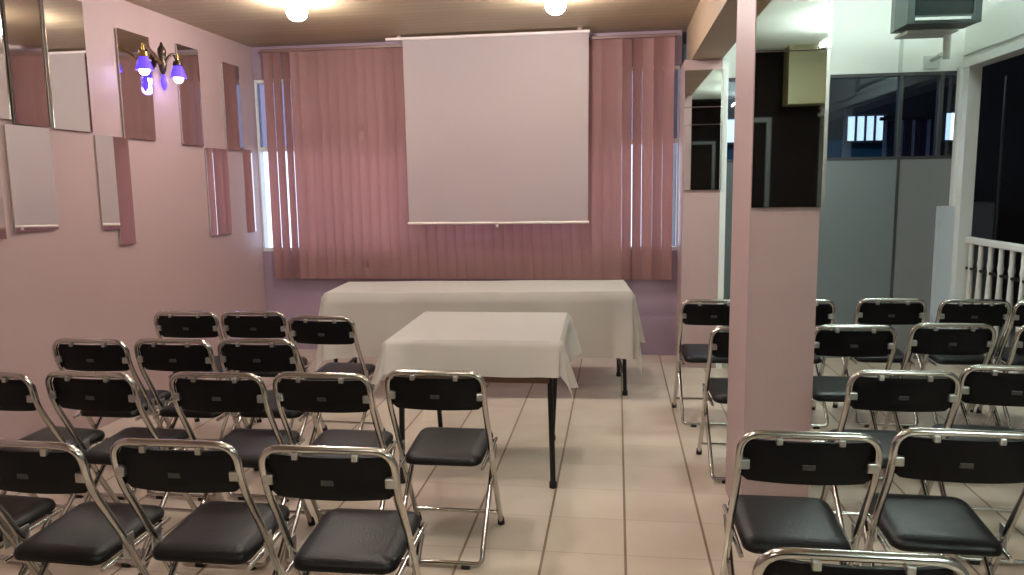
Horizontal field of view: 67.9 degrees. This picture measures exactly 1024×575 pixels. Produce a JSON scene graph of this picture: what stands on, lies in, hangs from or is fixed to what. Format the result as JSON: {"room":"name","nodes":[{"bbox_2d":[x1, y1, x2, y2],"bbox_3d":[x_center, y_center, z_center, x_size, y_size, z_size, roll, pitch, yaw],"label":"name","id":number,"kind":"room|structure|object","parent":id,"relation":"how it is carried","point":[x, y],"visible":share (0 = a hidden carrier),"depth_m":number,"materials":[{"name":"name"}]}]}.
{"room":"conference room","nodes":[
{"label":"conference room","id":0,"kind":"room"},
{"bbox_2d":[0,0,267,439],"bbox_3d":[-3.122,-0.036,1.521,0.100,2.750,11.350,0,8,8],"label":"wall","id":1,"kind":"structure","parent":0,"point":[76,279],"depth_m":5.14,"materials":[{"name":"pink paint"}]},
{"bbox_2d":[0,176,6,239],"bbox_3d":[-2.737,-0.532,3.866,0.016,0.595,0.330,0,8,8],"label":"mirror","id":2,"kind":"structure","parent":1,"relation":"attached to","point":[3,235],"depth_m":4.04,"materials":[{"name":"grey mirror"}]},
{"bbox_2d":[0,8,11,119],"bbox_3d":[-2.735,-1.232,3.853,0.016,0.715,0.395,0,8,8],"label":"mirror","id":3,"kind":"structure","parent":1,"relation":"attached to","point":[5,110],"depth_m":4.04,"materials":[{"name":"grey mirror"}]},
{"bbox_2d":[2,0,51,127],"bbox_3d":[-2.687,-1.320,4.201,0.016,0.835,0.305,-1,8,2],"label":"mirror","id":4,"kind":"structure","parent":1,"relation":"attached to","point":[23,27],"depth_m":4.20,"materials":[{"name":"grey mirror"}]},
{"bbox_2d":[3,124,58,232],"bbox_3d":[-2.684,-0.607,4.248,0.016,0.578,0.325,0,8,8],"label":"mirror","id":5,"kind":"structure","parent":1,"relation":"attached to","point":[28,150],"depth_m":4.23,"materials":[{"name":"grey mirror"}]},
{"bbox_2d":[41,0,92,131],"bbox_3d":[-2.643,-1.331,4.520,0.016,0.780,0.325,0,8,8],"label":"mirror","id":6,"kind":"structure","parent":1,"relation":"attached to","point":[63,22],"depth_m":4.51,"materials":[{"name":"grey mirror"}]},
{"bbox_2d":[94,135,119,229],"bbox_3d":[-2.597,-0.672,4.874,0.016,0.597,0.155,1,8,11],"label":"mirror","id":7,"kind":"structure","parent":1,"relation":"attached to","point":[104,147],"depth_m":4.86,"materials":[{"name":"grey mirror"}]},
{"bbox_2d":[113,137,135,244],"bbox_3d":[-2.575,-0.638,5.038,0.016,0.705,0.156,0,8,8],"label":"mirror","id":8,"kind":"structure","parent":1,"relation":"attached to","point":[127,235],"depth_m":5.04,"materials":[{"name":"grey mirror"}]},
{"bbox_2d":[115,27,155,140],"bbox_3d":[-2.554,-1.367,5.165,0.016,0.705,0.345,0,8,8],"label":"mirror","id":9,"kind":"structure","parent":1,"relation":"attached to","point":[136,91],"depth_m":5.13,"materials":[{"name":"grey mirror"}]},
{"bbox_2d":[135,42,186,90],"bbox_3d":[-2.456,-1.539,5.253,0.188,0.330,0.516,0,8,8],"label":"wall lamp","id":10,"kind":"object","parent":1,"relation":"attached to","point":[144,65],"visible":1,"depth_m":5.31,"materials":[{"name":"purple glass"}]},
{"bbox_2d":[175,43,203,145],"bbox_3d":[-2.465,-1.460,5.812,0.016,0.735,0.295,0,8,8],"label":"mirror","id":11,"kind":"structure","parent":1,"relation":"attached to","point":[189,92],"depth_m":5.81,"materials":[{"name":"grey mirror"}]},
{"bbox_2d":[204,148,231,235],"bbox_3d":[-2.409,-0.785,6.241,0.016,0.700,0.340,0,8,8],"label":"mirror","id":12,"kind":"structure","parent":1,"relation":"attached to","point":[216,160],"depth_m":6.22,"materials":[{"name":"grey mirror"}]},
{"bbox_2d":[220,62,243,150],"bbox_3d":[-2.376,-1.528,6.455,0.016,0.715,0.280,0,8,8],"label":"mirror","id":13,"kind":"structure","parent":1,"relation":"attached to","point":[230,81],"depth_m":6.44,"materials":[{"name":"grey mirror"}]},
{"bbox_2d":[242,150,255,231],"bbox_3d":[-2.338,-0.857,6.754,0.016,0.723,0.115,2,8,22],"label":"mirror","id":14,"kind":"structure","parent":1,"relation":"attached to","point":[247,154],"depth_m":6.75,"materials":[{"name":"grey mirror"}]},
{"bbox_2d":[125,0,699,46],"bbox_3d":[-1.256,-1.423,1.023,3.920,0.080,11.450,0,8,8],"label":"ceiling","id":15,"kind":"structure","parent":0,"point":[251,23],"depth_m":5.70,"materials":[{"name":"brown paint"}]},
{"bbox_2d":[284,0,308,20],"bbox_3d":[-1.455,-1.870,5.140,0.160,0.131,0.160,0,8,8],"label":"ceiling lamp","id":16,"kind":"object","parent":15,"relation":"attached to","point":[296,11],"visible":1,"depth_m":5.09,"materials":[{"name":"beige glass"}]},
{"bbox_2d":[385,27,589,226],"bbox_3d":[-0.203,-1.308,6.356,1.705,1.606,0.046,0,8,8],"label":"projection screen","id":17,"kind":"object","parent":15,"relation":"hanging from","point":[497,123],"visible":1,"depth_m":6.33,"materials":[{"name":"grey fabric"}]},
{"bbox_2d":[545,0,565,14],"bbox_3d":[0.289,-1.882,5.050,0.160,0.131,0.160,0,8,8],"label":"ceiling lamp","id":18,"kind":"object","parent":15,"relation":"attached to","point":[554,7],"visible":1,"depth_m":5.01,"materials":[{"name":"beige glass"}]},
{"bbox_2d":[0,327,1023,574],"bbox_3d":[1.046,1.264,1.964,8.250,0.060,13.200,0,8,8],"label":"floor","id":19,"kind":"structure","parent":0,"point":[633,494],"depth_m":3.79,"materials":[{"name":"tile"}]},
{"bbox_2d":[0,494,61,574],"bbox_3d":[-1.783,0.803,2.489,0.411,0.802,0.443,1,8,11],"label":"folding chair","id":20,"kind":"object","parent":19,"relation":"on","point":[24,510],"visible":0.7,"depth_m":2.56,"materials":[{"name":"black leather"}]},
{"bbox_2d":[0,372,107,564],"bbox_3d":[-2.022,0.704,3.251,0.411,0.802,0.443,1,8,14],"label":"folding chair","id":21,"kind":"object","parent":19,"relation":"on","point":[20,393],"visible":0.53,"depth_m":3.05,"materials":[{"name":"silver metal"}]},
{"bbox_2d":[0,439,170,574],"bbox_3d":[-1.367,0.808,2.412,0.411,0.802,0.443,1,8,10],"label":"folding chair","id":22,"kind":"object","parent":19,"relation":"on","point":[91,533],"visible":0.98,"depth_m":2.30,"materials":[{"name":"black leather"}]},
{"bbox_2d":[52,338,174,499],"bbox_3d":[-2.002,0.617,3.890,0.411,0.802,0.443,0,8,8],"label":"folding chair","id":23,"kind":"object","parent":19,"relation":"on","point":[71,356],"visible":0.67,"depth_m":3.68,"materials":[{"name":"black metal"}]},
{"bbox_2d":[45,370,196,567],"bbox_3d":[-1.628,0.701,3.228,0.411,0.802,0.443,1,8,10],"label":"folding chair","id":24,"kind":"object","parent":19,"relation":"on","point":[105,394],"visible":0.65,"depth_m":3.04,"materials":[{"name":"silver metal"}]},
{"bbox_2d":[134,338,258,500],"bbox_3d":[-1.591,0.615,3.863,0.411,0.802,0.443,0,8,8],"label":"folding chair","id":25,"kind":"object","parent":19,"relation":"on","point":[154,356],"visible":0.67,"depth_m":3.65,"materials":[{"name":"silver metal"}]},
{"bbox_2d":[110,438,296,574],"bbox_3d":[-0.935,0.803,2.403,0.411,0.802,0.443,0,8,8],"label":"folding chair","id":26,"kind":"object","parent":19,"relation":"on","point":[215,532],"visible":0.99,"depth_m":2.27,"materials":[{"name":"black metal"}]},
{"bbox_2d":[153,311,255,440],"bbox_3d":[-1.888,0.508,4.684,0.411,0.802,0.443,0,8,6],"label":"folding chair","id":27,"kind":"object","parent":19,"relation":"on","point":[198,326],"visible":0.57,"depth_m":4.46,"materials":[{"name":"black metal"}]},
{"bbox_2d":[169,371,315,570],"bbox_3d":[-1.119,0.700,3.188,0.411,0.802,0.443,0,8,8],"label":"folding chair","id":28,"kind":"object","parent":19,"relation":"on","point":[234,395],"visible":0.63,"depth_m":2.98,"materials":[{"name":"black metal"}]},
{"bbox_2d":[221,311,313,430],"bbox_3d":[-1.476,0.507,4.647,0.411,0.802,0.443,0,8,7],"label":"folding chair","id":29,"kind":"object","parent":19,"relation":"on","point":[238,326],"visible":0.57,"depth_m":4.42,"materials":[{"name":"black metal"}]},
{"bbox_2d":[217,338,321,501],"bbox_3d":[-1.181,0.613,3.837,0.411,0.802,0.443,0,8,8],"label":"folding chair","id":30,"kind":"object","parent":19,"relation":"on","point":[238,356],"visible":0.66,"depth_m":3.62,"materials":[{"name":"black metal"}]},
{"bbox_2d":[272,372,396,564],"bbox_3d":[-0.704,0.698,3.161,0.411,0.802,0.443,0,8,8],"label":"folding chair","id":31,"kind":"object","parent":19,"relation":"on","point":[341,395],"visible":0.68,"depth_m":2.95,"materials":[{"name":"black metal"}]},
{"bbox_2d":[288,315,384,439],"bbox_3d":[-1.018,0.528,4.444,0.411,0.802,0.443,1,8,11],"label":"folding chair","id":32,"kind":"object","parent":19,"relation":"on","point":[334,332],"visible":0.59,"depth_m":4.24,"materials":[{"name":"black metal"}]},
{"bbox_2d":[258,445,426,574],"bbox_3d":[-0.484,0.807,2.331,0.411,0.802,0.443,0,8,7],"label":"folding chair","id":33,"kind":"object","parent":19,"relation":"on","point":[344,540],"visible":1,"depth_m":2.20,"materials":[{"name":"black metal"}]},
{"bbox_2d":[385,369,504,569],"bbox_3d":[-0.269,0.690,3.171,0.411,0.802,0.443,0,8,8],"label":"folding chair","id":34,"kind":"object","parent":19,"relation":"on","point":[437,446],"visible":0.91,"depth_m":3.04,"materials":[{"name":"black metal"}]},
{"bbox_2d":[399,375,557,488],"bbox_3d":[-0.140,0.577,4.138,0.840,0.752,0.810,0,8,7],"label":"folding table","id":35,"kind":"object","parent":19,"relation":"on","point":[551,383],"visible":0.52,"depth_m":3.76,"materials":[{"name":"black metal"}]},
{"bbox_2d":[371,312,581,397],"bbox_3d":[-0.148,0.340,4.107,1.040,0.284,0.975,0,8,7],"label":"tablecloth","id":36,"kind":"object","parent":35,"relation":"on","point":[487,344],"visible":0.99,"depth_m":3.71,"materials":[{"name":"white fabric"}]},
{"bbox_2d":[334,357,627,395],"bbox_3d":[-0.227,0.366,5.705,2.160,0.752,0.640,0,8,3],"label":"folding table","id":37,"kind":"object","parent":19,"relation":"on","point":[623,365],"visible":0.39,"depth_m":5.42,"materials":[{"name":"black metal"}]},
{"bbox_2d":[316,280,644,373],"bbox_3d":[-0.229,0.273,5.697,2.403,0.577,0.903,0,8,3],"label":"tablecloth","id":38,"kind":"object","parent":37,"relation":"on","point":[604,314],"visible":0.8,"depth_m":5.35,"materials":[{"name":"white fabric"}]},
{"bbox_2d":[672,299,729,426],"bbox_3d":[1.251,0.443,4.843,0.411,0.802,0.443,0,8,7],"label":"folding chair","id":39,"kind":"object","parent":19,"relation":"on","point":[690,314],"visible":0.6,"depth_m":4.67,"materials":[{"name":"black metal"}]},
{"bbox_2d":[696,326,728,483],"bbox_3d":[1.200,0.563,3.959,0.411,0.802,0.443,0,8,7],"label":"folding chair","id":40,"kind":"object","parent":19,"relation":"on","point":[718,347],"visible":0.38,"depth_m":3.88,"materials":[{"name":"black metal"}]},
{"bbox_2d":[720,430,882,574],"bbox_3d":[0.876,0.779,2.394,0.411,0.802,0.443,0,8,8],"label":"folding chair","id":41,"kind":"object","parent":19,"relation":"on","point":[763,523],"visible":0.97,"depth_m":2.21,"materials":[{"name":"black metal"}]},
{"bbox_2d":[811,299,835,428],"bbox_3d":[1.768,0.441,4.802,0.411,0.802,0.443,0,8,8],"label":"folding chair","id":42,"kind":"object","parent":19,"relation":"on","point":[825,313],"visible":0.3,"depth_m":4.58,"materials":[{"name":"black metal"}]},
{"bbox_2d":[810,324,896,481],"bbox_3d":[1.714,0.554,3.969,0.411,0.802,0.443,0,8,8],"label":"folding chair","id":43,"kind":"object","parent":19,"relation":"on","point":[873,343],"visible":0.54,"depth_m":3.75,"materials":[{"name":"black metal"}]},
{"bbox_2d":[751,547,968,574],"bbox_3d":[0.702,0.876,1.698,0.411,0.802,0.443,0,8,8],"label":"folding chair","id":44,"kind":"object","parent":19,"relation":"on","point":[777,561],"visible":1,"depth_m":1.45,"materials":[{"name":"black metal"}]},
{"bbox_2d":[832,298,926,428],"bbox_3d":[2.307,0.435,4.788,0.411,0.802,0.443,0,8,8],"label":"folding chair","id":45,"kind":"object","parent":19,"relation":"on","point":[907,313],"visible":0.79,"depth_m":4.57,"materials":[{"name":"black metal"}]},
{"bbox_2d":[820,369,960,566],"bbox_3d":[1.494,0.679,3.069,0.411,0.802,0.443,0,8,8],"label":"folding chair","id":46,"kind":"object","parent":19,"relation":"on","point":[880,393],"visible":0.56,"depth_m":2.85,"materials":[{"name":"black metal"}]},
{"bbox_2d":[882,323,995,430],"bbox_3d":[2.205,0.546,3.981,0.411,0.802,0.443,0,8,8],"label":"folding chair","id":47,"kind":"object","parent":19,"relation":"on","point":[935,341],"visible":0.5,"depth_m":3.76,"materials":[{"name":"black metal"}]},
{"bbox_2d":[856,427,1023,574],"bbox_3d":[1.330,0.773,2.391,0.411,0.802,0.443,1,8,10],"label":"folding chair","id":48,"kind":"object","parent":19,"relation":"on","point":[908,522],"visible":0.92,"depth_m":2.26,"materials":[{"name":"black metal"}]},
{"bbox_2d":[916,299,1010,425],"bbox_3d":[2.755,0.440,4.706,0.411,0.802,0.443,0,8,8],"label":"folding chair","id":49,"kind":"object","parent":19,"relation":"on","point":[992,314],"visible":0.57,"depth_m":4.49,"materials":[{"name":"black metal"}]},
{"bbox_2d":[928,364,1023,564],"bbox_3d":[1.958,0.666,3.115,0.411,0.802,0.443,1,8,11],"label":"folding chair","id":50,"kind":"object","parent":19,"relation":"on","point":[994,388],"visible":0.53,"depth_m":2.92,"materials":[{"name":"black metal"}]},
{"bbox_2d":[969,202,994,328],"bbox_3d":[4.510,-0.209,7.539,0.320,1.270,0.280,0,8,8],"label":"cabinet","id":51,"kind":"object","parent":19,"relation":"on","point":[983,212],"visible":0.26,"depth_m":7.34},
{"bbox_2d":[964,237,1023,372],"bbox_3d":[3.445,0.261,4.654,0.060,0.940,2.980,0,8,8],"label":"railing","id":52,"kind":"object","parent":19,"relation":"on","point":[1013,247],"visible":0.62,"depth_m":5.60,"materials":[{"name":"white painted metal"}]},
{"bbox_2d":[988,75,1008,330],"bbox_3d":[4.661,-0.774,7.298,0.029,2.450,0.030,0,8,8],"label":"pole","id":53,"kind":"object","parent":19,"relation":"on","point":[1007,76],"visible":0.7,"depth_m":7.24,"materials":[{"name":"grey metal"}]},
{"bbox_2d":[976,300,1023,431],"bbox_3d":[3.155,0.446,4.621,0.411,0.802,0.443,1,8,11],"label":"folding chair","id":54,"kind":"object","parent":19,"relation":"on","point":[1017,315],"visible":0.64,"depth_m":4.53,"materials":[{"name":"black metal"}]},
{"bbox_2d":[983,325,1023,482],"bbox_3d":[2.690,0.549,3.905,0.411,0.802,0.443,1,8,10],"label":"folding chair","id":55,"kind":"object","parent":19,"relation":"on","point":[1017,348],"visible":0.32,"depth_m":3.74,"materials":[{"name":"silver metal"}]},
{"bbox_2d":[251,0,964,358],"bbox_3d":[0.695,-1.028,6.599,6.070,3.250,0.120,0,8,8],"label":"wall","id":56,"kind":"structure","parent":0,"point":[856,220],"depth_m":6.30,"materials":[{"name":"paint"}]},
{"bbox_2d":[254,65,679,250],"bbox_3d":[-0.447,-1.103,6.746,3.767,1.550,0.080,0,8,8],"label":"window","id":57,"kind":"structure","parent":56,"relation":"in","point":[258,84],"depth_m":6.90,"materials":[{"name":"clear glass"}]},
{"bbox_2d":[259,33,676,279],"bbox_3d":[-0.421,-1.080,6.583,3.602,2.028,0.046,0,8,8],"label":"vertical blind","id":58,"kind":"object","parent":57,"relation":"attached to","point":[348,131],"visible":0.61,"depth_m":6.65,"materials":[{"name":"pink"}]},
{"bbox_2d":[686,0,736,59],"bbox_3d":[0.797,-1.468,0.733,0.234,0.810,11.250,0,8,8],"label":"beam","id":59,"kind":"structure","parent":56,"relation":"attached to","point":[712,29],"depth_m":5.06,"materials":[{"name":"beige paint"}]},
{"bbox_2d":[727,71,956,161],"bbox_3d":[2.643,-1.393,6.257,1.920,0.690,0.085,0,8,8],"label":"window","id":60,"kind":"structure","parent":56,"relation":"in","point":[940,75],"depth_m":6.15,"materials":[{"name":"grey"}]},
{"bbox_2d":[888,159,899,332],"bbox_3d":[3.169,-0.227,6.353,0.022,1.660,0.108,0,8,8],"label":"trim","id":61,"kind":"structure","parent":56,"relation":"attached to","point":[898,161],"depth_m":6.27,"materials":[{"name":"grey metal"}]},
{"bbox_2d":[898,33,903,72],"bbox_3d":[3.111,-2.048,6.057,0.025,0.650,0.015,0,8,8],"label":"duct","id":62,"kind":"object","parent":56,"relation":"attached to","point":[901,40],"visible":0.56,"depth_m":6.08,"materials":[{"name":"grey paint"}]},
{"bbox_2d":[894,28,958,68],"bbox_3d":[2.998,-1.705,5.590,0.374,0.178,1.199,3,8,24],"label":"bracket","id":63,"kind":"object","parent":56,"relation":"attached to","point":[929,62],"visible":1,"depth_m":5.17,"materials":[{"name":"white metal"}]},
{"bbox_2d":[894,28,958,39],"bbox_3d":[2.820,-1.728,5.181,0.320,0.018,0.240,0,8,8],"label":"tray","id":64,"kind":"object","parent":63,"relation":"on","point":[926,33],"depth_m":5.14,"materials":[{"name":"grey paint"}]},
{"bbox_2d":[890,0,982,33],"bbox_3d":[2.789,-1.947,5.081,0.451,0.440,0.505,0,8,6],"label":"television","id":65,"kind":"object","parent":63,"relation":"on","point":[906,15],"visible":0.95,"depth_m":4.87,"materials":[{"name":"grey plastic"}]},
{"bbox_2d":[928,206,954,360],"bbox_3d":[3.527,-0.026,6.248,0.115,1.280,0.070,0,8,8],"label":"board","id":66,"kind":"object","parent":56,"relation":"attached to","point":[945,215],"visible":0.64,"depth_m":6.19,"materials":[{"name":"grey"}]},
{"bbox_2d":[947,66,982,328],"bbox_3d":[3.607,-0.560,6.118,0.125,2.370,0.140,0,8,8],"label":"pillar","id":67,"kind":"structure","parent":56,"relation":"attached to","point":[969,79],"depth_m":6.03,"materials":[{"name":"white paint"}]},
{"bbox_2d":[672,32,683,246],"bbox_3d":[1.534,-0.954,7.272,0.050,2.900,1.450,0,8,8],"label":"wall","id":68,"kind":"structure","parent":0,"point":[674,145],"depth_m":6.66,"materials":[{"name":"paint"}]},
{"bbox_2d":[684,31,686,43],"bbox_3d":[3.228,-2.428,6.877,3.500,0.080,1.530,0,8,8],"label":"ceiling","id":69,"kind":"structure","parent":0,"point":[685,33],"depth_m":7.42,"materials":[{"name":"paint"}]},
{"bbox_2d":[676,59,722,367],"bbox_3d":[1.536,-0.591,6.303,0.286,2.440,0.550,0,8,8],"label":"wall pillar","id":70,"kind":"structure","parent":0,"point":[698,210],"depth_m":6.08,"materials":[{"name":"pink paint"}]},
{"bbox_2d":[683,124,721,189],"bbox_3d":[1.494,-1.020,5.961,0.290,0.502,0.018,0,8,8],"label":"mirror","id":71,"kind":"object","parent":70,"relation":"attached to","point":[702,143],"visible":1,"depth_m":5.95,"materials":[{"name":"silver glass"}]},
{"bbox_2d":[684,107,722,124],"bbox_3d":[1.490,-1.336,5.918,0.290,0.129,0.018,0,8,8],"label":"mirror","id":72,"kind":"object","parent":70,"relation":"attached to","point":[700,115],"visible":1,"depth_m":5.91,"materials":[{"name":"silver glass"}]},
{"bbox_2d":[685,69,723,106],"bbox_3d":[1.487,-1.545,5.890,0.290,0.278,0.018,0,8,8],"label":"mirror","id":73,"kind":"object","parent":70,"relation":"attached to","point":[702,87],"visible":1,"depth_m":5.88,"materials":[{"name":"silver glass"}]},
{"bbox_2d":[716,58,728,367],"bbox_3d":[1.668,-0.557,6.040,0.045,2.440,0.060,0,8,8],"label":"trim","id":74,"kind":"structure","parent":70,"relation":"attached to","point":[722,208],"depth_m":5.98,"materials":[{"name":"white paint"}]},
{"bbox_2d":[725,0,825,498],"bbox_3d":[1.135,-0.183,3.323,0.271,2.440,0.480,0,8,8],"label":"wall pillar","id":75,"kind":"structure","parent":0,"point":[774,250],"depth_m":3.15,"materials":[{"name":"pink paint"}]},
{"bbox_2d":[751,50,830,207],"bbox_3d":[1.102,-0.622,3.013,0.283,0.605,0.018,0,8,8],"label":"mirror","id":76,"kind":"object","parent":75,"relation":"attached to","point":[792,89],"visible":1,"depth_m":3.01,"materials":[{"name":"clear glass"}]},
{"bbox_2d":[755,0,832,51],"bbox_3d":[1.095,-1.137,2.944,0.283,0.425,0.018,0,8,8],"label":"mirror","id":77,"kind":"object","parent":75,"relation":"attached to","point":[781,25],"visible":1,"depth_m":2.95,"materials":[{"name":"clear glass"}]},
{"bbox_2d":[683,44,1023,326],"bbox_3d":[3.817,-1.047,7.724,4.350,2.900,0.080,0,8,8],"label":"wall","id":78,"kind":"structure","parent":0,"point":[844,93],"depth_m":7.55,"materials":[{"name":"glass"}]},
{"bbox_2d":[727,117,734,144],"bbox_3d":[2.166,-1.606,7.809,0.290,0.270,0.050,0,8,8],"label":"window","id":79,"kind":"structure","parent":78,"relation":"in","point":[730,129],"depth_m":7.79,"materials":[{"name":"grey"}]},
{"bbox_2d":[843,113,887,142],"bbox_3d":[3.538,-1.595,7.621,0.400,0.280,0.050,0,8,8],"label":"window","id":80,"kind":"structure","parent":78,"relation":"in","point":[858,128],"depth_m":7.61,"materials":[{"name":"grey"}]},
{"bbox_2d":[941,111,954,141],"bbox_3d":[4.370,-1.591,7.507,0.240,0.300,0.050,0,8,8],"label":"window","id":81,"kind":"structure","parent":78,"relation":"in","point":[947,130],"depth_m":7.50,"materials":[{"name":"grey"}]},
{"bbox_2d":[828,75,956,121],"bbox_3d":[3.448,-1.725,7.030,1.461,0.481,0.220,0,8,8],"label":"trim","id":82,"kind":"structure","parent":0,"point":[952,80],"depth_m":6.93,"materials":[{"name":"grey metal"}]},
{"bbox_2d":[879,116,932,156],"bbox_3d":[3.695,-1.287,7.158,0.460,0.630,0.040,0,8,8],"label":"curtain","id":83,"kind":"object","parent":82,"relation":"hanging from","point":[925,121],"visible":0.63,"depth_m":7.13,"materials":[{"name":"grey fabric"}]},
{"bbox_2d":[963,0,1023,62],"bbox_3d":[2.881,-1.445,0.499,0.120,0.850,11.350,0,8,8],"label":"wall","id":84,"kind":"structure","parent":0,"point":[1001,19],"depth_m":5.52,"materials":[{"name":"white paint"}]},
{"bbox_2d":[961,31,1023,67],"bbox_3d":[2.853,-1.032,0.493,0.130,0.115,11.220,0,8,8],"label":"trim","id":85,"kind":"structure","parent":84,"relation":"attached to","point":[1018,49],"depth_m":5.50,"materials":[{"name":"white paint"}]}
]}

